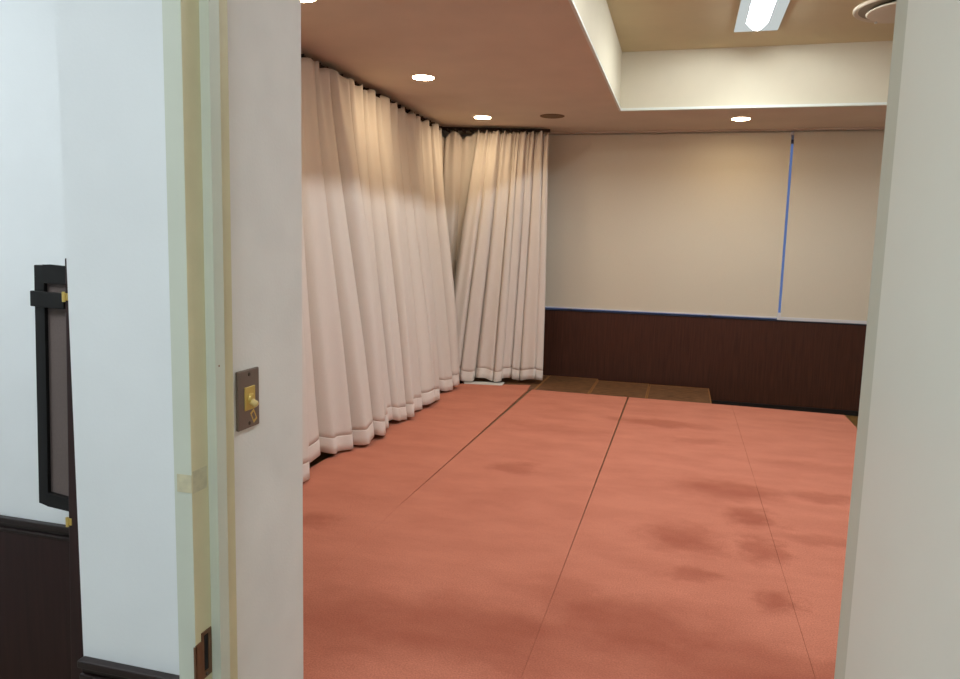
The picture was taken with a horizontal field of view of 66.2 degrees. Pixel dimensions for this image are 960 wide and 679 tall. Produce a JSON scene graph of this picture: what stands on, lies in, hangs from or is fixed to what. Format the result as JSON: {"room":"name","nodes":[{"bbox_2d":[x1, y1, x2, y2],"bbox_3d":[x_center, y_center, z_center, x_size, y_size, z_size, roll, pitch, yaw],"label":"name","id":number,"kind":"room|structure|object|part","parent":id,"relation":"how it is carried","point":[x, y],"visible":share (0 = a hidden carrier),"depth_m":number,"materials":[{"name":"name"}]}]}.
{"room":"hallway","nodes":[
{"label":"hallway","id":0,"kind":"room"},
{"bbox_2d":[0,0,68,524],"bbox_3d":[-1.422,-0.125,2.102,1.712,2.850,0.100,3,7,15],"label":"wall","id":1,"kind":"structure","parent":0,"point":[32,217],"depth_m":1.96,"materials":[{"name":"white paint"}]},
{"bbox_2d":[0,515,68,540],"bbox_3d":[-1.456,0.518,2.126,1.714,0.042,0.023,3,7,15],"label":"trim","id":2,"kind":"structure","parent":1,"relation":"attached to","point":[31,527],"depth_m":2.06,"materials":[{"name":"black wood"}]},
{"bbox_2d":[0,531,70,678],"bbox_3d":[-1.464,0.913,2.178,1.711,0.770,0.012,3,7,15],"label":"wainscoting","id":3,"kind":"structure","parent":1,"relation":"attached to","point":[35,623],"depth_m":2.10,"materials":[{"name":"brown wood"}]},
{"bbox_2d":[55,0,178,674],"bbox_3d":[-0.636,-0.005,1.312,0.228,2.850,0.004,3,7,15],"label":"wall","id":4,"kind":"structure","parent":0,"point":[110,52],"depth_m":1.31,"materials":[{"name":"white paint"}]},
{"bbox_2d":[77,656,179,678],"bbox_3d":[-0.656,0.635,1.383,0.228,0.042,0.023,3,7,15],"label":"trim","id":5,"kind":"structure","parent":4,"relation":"attached to","point":[92,668],"depth_m":1.38,"materials":[{"name":"black wood"}]},
{"bbox_2d":[177,465,206,493],"bbox_3d":[-0.511,0.248,1.310,0.030,0.040,0.043,3,7,15],"label":"scrap","id":6,"kind":"object","parent":4,"relation":"attached to","point":[184,482],"visible":1,"depth_m":1.29,"materials":[{"name":"beige paper"}]},
{"bbox_2d":[162,0,237,678],"bbox_3d":[-0.493,0.196,1.345,0.054,2.450,0.130,3,7,15],"label":"trim","id":7,"kind":"structure","parent":4,"relation":"attached to","point":[195,32],"depth_m":1.29,"materials":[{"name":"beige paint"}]},
{"bbox_2d":[193,626,211,678],"bbox_3d":[-0.505,0.584,1.348,0.005,0.103,0.046,4,8,19],"label":"strike plate","id":8,"kind":"object","parent":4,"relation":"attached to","point":[202,651],"visible":1,"depth_m":1.35,"materials":[{"name":"brown metal"}]},
{"bbox_3d":[-0.503,0.577,1.356,0.002,0.090,0.028,3,7,15],"label":"plate","id":9,"kind":"part","parent":8,"relation":"part of","materials":[{"name":"brown metal"}]},
{"bbox_2d":[227,0,302,678],"bbox_3d":[-0.578,-0.030,1.521,0.228,2.850,0.434,3,7,15],"label":"wall column","id":10,"kind":"structure","parent":0,"point":[264,36],"depth_m":1.56,"materials":[{"name":"paint"}]},
{"bbox_2d":[235,367,258,431],"bbox_3d":[-0.462,0.121,1.494,0.026,0.121,0.076,3,7,15],"label":"light switch","id":11,"kind":"object","parent":10,"relation":"attached to","point":[247,381],"visible":1,"depth_m":1.49,"materials":[{"name":"brown metal"}]},
{"bbox_2d":[309,390,857,467],"bbox_3d":[1.526,1.113,4.716,6.380,0.100,7.210,3,7,15],"label":"floor","id":12,"kind":"structure","parent":0,"point":[854,419],"depth_m":5.62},
{"bbox_2d":[30,258,83,678],"bbox_3d":[-0.984,0.585,1.751,0.186,1.552,0.039,5,8,26],"label":"door","id":13,"kind":"structure","parent":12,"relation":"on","point":[55,425],"depth_m":1.71,"materials":[{"name":"black paint"}]},
{"bbox_3d":[-0.985,0.115,1.710,0.145,0.575,0.016,5,8,27],"label":"frame","id":14,"kind":"part","parent":13,"relation":"part of","materials":[{"name":"black paint"}]},
{"bbox_3d":[-0.968,0.121,1.706,0.108,0.505,0.006,5,8,27],"label":"panel","id":15,"kind":"part","parent":13,"relation":"part of","materials":[{"name":"grey glass"}]},
{"bbox_3d":[-0.941,0.589,1.730,0.087,1.552,0.022,3,7,15],"label":"post","id":16,"kind":"part","parent":13,"relation":"part of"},
{"bbox_2d":[310,391,628,567],"bbox_3d":[0.776,0.972,4.516,3.662,0.190,5.420,3,7,15],"label":"stage platform","id":17,"kind":"object","parent":12,"relation":"on","point":[527,392],"visible":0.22,"depth_m":5.85,"materials":[{"name":"brown wood"}]},
{"bbox_2d":[303,384,529,594],"bbox_3d":[-0.569,0.785,4.918,0.818,0.010,5.820,3,7,15],"label":"carpet strip","id":18,"kind":"object","parent":17,"relation":"on","point":[347,494],"visible":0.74,"depth_m":4.61,"materials":[{"name":"carpet"}]},
{"bbox_2d":[303,389,626,678],"bbox_3d":[0.230,0.848,4.584,0.972,0.010,5.590,3,7,15],"label":"carpet strip","id":19,"kind":"object","parent":17,"relation":"on","point":[460,580],"visible":1,"depth_m":3.30,"materials":[{"name":"carpet"}]},
{"bbox_2d":[521,397,814,678],"bbox_3d":[1.152,0.905,4.327,0.946,0.010,5.574,3,7,15],"label":"carpet strip","id":20,"kind":"object","parent":17,"relation":"on","point":[672,569],"visible":1,"depth_m":3.25,"materials":[{"name":"carpet"}]},
{"bbox_2d":[732,405,856,678],"bbox_3d":[2.063,0.960,4.080,0.957,0.010,5.570,3,7,15],"label":"carpet strip","id":21,"kind":"object","parent":17,"relation":"on","point":[801,463],"visible":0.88,"depth_m":4.24,"materials":[{"name":"carpet"}]},
{"bbox_2d":[461,375,548,390],"bbox_3d":[0.279,0.529,7.935,0.775,0.192,0.935,3,7,15],"label":"wooden board","id":22,"kind":"object","parent":12,"relation":"on","point":[534,383],"visible":0.34,"depth_m":7.85,"materials":[{"name":"brown wood"}]},
{"bbox_2d":[463,381,504,385],"bbox_3d":[0.038,0.453,7.630,0.432,0.004,0.174,2,7,2],"label":"sheet","id":23,"kind":"object","parent":22,"relation":"on","point":[465,382],"visible":0.93,"depth_m":7.63,"materials":[{"name":"white"}]},
{"bbox_2d":[535,375,597,393],"bbox_3d":[0.919,0.567,7.770,0.538,0.192,0.930,3,7,15],"label":"wooden board","id":24,"kind":"object","parent":12,"relation":"on","point":[552,383],"visible":0.54,"depth_m":7.74,"materials":[{"name":"brown wood"}]},
{"bbox_2d":[589,380,648,398],"bbox_3d":[1.440,0.604,7.586,0.547,0.192,0.845,3,7,15],"label":"wooden board","id":25,"kind":"object","parent":12,"relation":"on","point":[609,388],"visible":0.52,"depth_m":7.57,"materials":[{"name":"brown wood"}]},
{"bbox_2d":[646,384,711,403],"bbox_3d":[1.999,0.638,7.427,0.603,0.192,0.830,3,7,15],"label":"wooden board","id":26,"kind":"object","parent":12,"relation":"on","point":[660,392],"visible":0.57,"depth_m":7.41,"materials":[{"name":"brown wood"}]},
{"bbox_2d":[301,0,893,135],"bbox_3d":[1.610,-2.041,4.321,6.380,0.560,7.210,3,7,15],"label":"ceiling","id":27,"kind":"structure","parent":0,"point":[514,63],"depth_m":5.88,"materials":[{"name":"paint"}]},
{"bbox_2d":[301,54,441,128],"bbox_3d":[-1.009,-1.955,5.573,0.130,0.060,4.580,3,7,15],"label":"rail","id":28,"kind":"object","parent":27,"relation":"attached to","point":[302,55],"visible":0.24,"depth_m":6.25,"materials":[{"name":"brown metal"}]},
{"bbox_2d":[301,57,353,481],"bbox_3d":[-1.179,-0.474,4.264,0.458,2.596,1.554,3,7,15],"label":"curtain","id":29,"kind":"object","parent":28,"relation":"hanging from","point":[326,418],"visible":0.34,"depth_m":4.80,"materials":[{"name":"fabric"}]},
{"bbox_2d":[314,61,459,444],"bbox_3d":[-0.615,-0.715,6.309,0.519,2.597,2.802,3,7,15],"label":"curtain","id":30,"kind":"object","parent":28,"relation":"hanging from","point":[382,166],"visible":1,"depth_m":5.80,"materials":[{"name":"fabric"}]},
{"bbox_2d":[411,74,434,79],"bbox_3d":[-0.424,-1.960,5.510,0.180,0.004,0.180,3,7,15],"label":"recessed light","id":31,"kind":"object","parent":27,"relation":"in","point":[417,76],"visible":1,"depth_m":5.51,"materials":[{"name":"beige paint"}]},
{"bbox_2d":[473,115,491,118],"bbox_3d":[0.025,-2.152,7.133,0.180,0.004,0.180,3,7,15],"label":"recessed light","id":32,"kind":"object","parent":27,"relation":"in","point":[477,116],"visible":1,"depth_m":7.14,"materials":[{"name":"beige paint"}]},
{"bbox_2d":[442,127,549,134],"bbox_3d":[0.157,-2.196,7.737,1.161,0.060,0.155,2,7,2],"label":"rail","id":33,"kind":"object","parent":27,"relation":"attached to","point":[448,129],"visible":0.8,"depth_m":7.76,"materials":[{"name":"brown metal"}]},
{"bbox_2d":[442,131,476,281],"bbox_3d":[-0.256,-0.896,7.823,0.631,2.579,0.141,1,7,-3],"label":"curtain","id":34,"kind":"object","parent":33,"relation":"hanging from","point":[457,152],"visible":0.23,"depth_m":7.74,"materials":[{"name":"fabric"}]},
{"bbox_2d":[454,130,548,381],"bbox_3d":[0.142,-0.866,7.665,1.107,2.594,0.382,0,7,-9],"label":"curtain","id":35,"kind":"object","parent":33,"relation":"hanging from","point":[500,279],"visible":0.94,"depth_m":7.65,"materials":[{"name":"fabric"}]},
{"bbox_2d":[540,114,564,118],"bbox_3d":[0.684,-2.115,6.981,0.234,0.005,0.234,3,7,15],"label":"ceiling speaker","id":36,"kind":"object","parent":27,"relation":"attached to","point":[550,116],"visible":1,"depth_m":6.99},
{"bbox_2d":[542,114,562,117],"bbox_3d":[0.684,-2.115,6.981,0.202,0.001,0.202,3,7,15],"label":"grille","id":37,"kind":"object","parent":36,"relation":"attached to","point":[549,115],"depth_m":6.99,"materials":[{"name":"brown metal"}]},
{"bbox_2d":[568,0,620,110],"bbox_3d":[0.637,-1.797,4.379,0.019,0.018,4.730,3,7,15],"label":"trim","id":38,"kind":"structure","parent":27,"relation":"attached to","point":[572,4],"depth_m":4.59,"materials":[{"name":"silver metal"}]},
{"bbox_2d":[731,117,750,119],"bbox_3d":[2.426,-2.053,6.851,0.180,0.004,0.180,3,7,15],"label":"recessed light","id":39,"kind":"object","parent":27,"relation":"in","point":[734,118],"visible":1,"depth_m":6.85,"materials":[{"name":"beige paint"}]},
{"bbox_2d":[619,102,886,111],"bbox_3d":[2.957,-1.964,6.173,3.538,0.024,0.033,3,7,15],"label":"trim","id":40,"kind":"structure","parent":27,"relation":"attached to","point":[867,103],"depth_m":6.32,"materials":[{"name":"silver metal"}]},
{"bbox_2d":[734,0,789,31],"bbox_3d":[2.013,-2.376,5.220,0.326,0.059,1.292,3,7,15],"label":"fluorescent light","id":41,"kind":"object","parent":27,"relation":"attached to","point":[753,15],"visible":1,"depth_m":5.47,"materials":[{"name":"white plastic"}]},
{"bbox_2d":[853,0,896,23],"bbox_3d":[2.993,-2.320,5.195,0.660,0.052,0.660,3,7,15],"label":"ceiling vent","id":42,"kind":"object","parent":27,"relation":"in","point":[871,11],"visible":0.48,"depth_m":5.22,"materials":[{"name":"beige metal"}]},
{"bbox_2d":[459,131,866,410],"bbox_3d":[2.472,-0.747,7.809,6.180,2.870,0.246,3,7,15],"label":"wall","id":43,"kind":"structure","parent":0,"point":[747,360],"depth_m":7.79,"materials":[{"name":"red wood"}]},
{"bbox_2d":[460,381,858,415],"bbox_3d":[2.403,0.666,7.866,6.180,0.050,0.012,3,7,15],"label":"baseboard","id":44,"kind":"structure","parent":43,"relation":"attached to","point":[782,407],"depth_m":7.64,"materials":[{"name":"black wood"}]},
{"bbox_2d":[442,127,884,135],"bbox_3d":[2.472,-2.126,7.499,6.180,0.018,0.023,3,7,15],"label":"trim","id":45,"kind":"structure","parent":43,"relation":"attached to","point":[856,128],"depth_m":7.52,"materials":[{"name":"wood"}]},
{"bbox_2d":[545,140,793,319],"bbox_3d":[2.501,-1.164,7.822,6.180,1.845,0.050,3,7,15],"label":"window","id":46,"kind":"structure","parent":43,"relation":"in","point":[792,141],"depth_m":7.71,"materials":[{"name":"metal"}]},
{"bbox_2d":[443,131,793,319],"bbox_3d":[1.342,-1.255,7.972,3.696,1.902,0.078,3,7,15],"label":"roller blind","id":47,"kind":"object","parent":46,"relation":"attached to","point":[677,222],"visible":0.78,"depth_m":7.79,"materials":[{"name":"fabric"}]},
{"bbox_3d":[1.302,-0.333,8.081,3.670,0.016,0.018,3,7,15],"label":"rail","id":48,"kind":"part","parent":47,"relation":"part of","materials":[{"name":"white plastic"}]},
{"bbox_2d":[781,129,884,323],"bbox_3d":[4.235,-1.081,7.202,2.305,1.904,0.058,3,7,15],"label":"roller blind","id":49,"kind":"object","parent":43,"relation":"attached to","point":[835,174],"visible":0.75,"depth_m":7.37,"materials":[{"name":"fabric"}]},
{"bbox_3d":[4.205,-0.150,7.299,2.305,0.032,0.018,3,7,15],"label":"rail","id":50,"kind":"part","parent":49,"relation":"part of","materials":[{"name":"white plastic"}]},
{"bbox_3d":[2.065,0.151,0.638,3.133,2.850,0.098,3,7,15],"label":"wall","id":51,"kind":"structure","parent":0,"visible":0},
{"bbox_2d":[834,0,907,678],"bbox_3d":[0.581,0.262,1.050,0.076,2.450,0.120,3,7,15],"label":"trim","id":52,"kind":"structure","parent":51,"relation":"attached to","point":[901,5],"depth_m":1.05,"materials":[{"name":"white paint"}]},
{"bbox_2d":[845,0,959,678],"bbox_3d":[0.402,0.348,0.527,0.038,2.380,1.005,3,7,15],"label":"door","id":53,"kind":"structure","parent":51,"relation":"in","point":[905,616],"depth_m":0.81,"materials":[{"name":"paint"}]}
]}

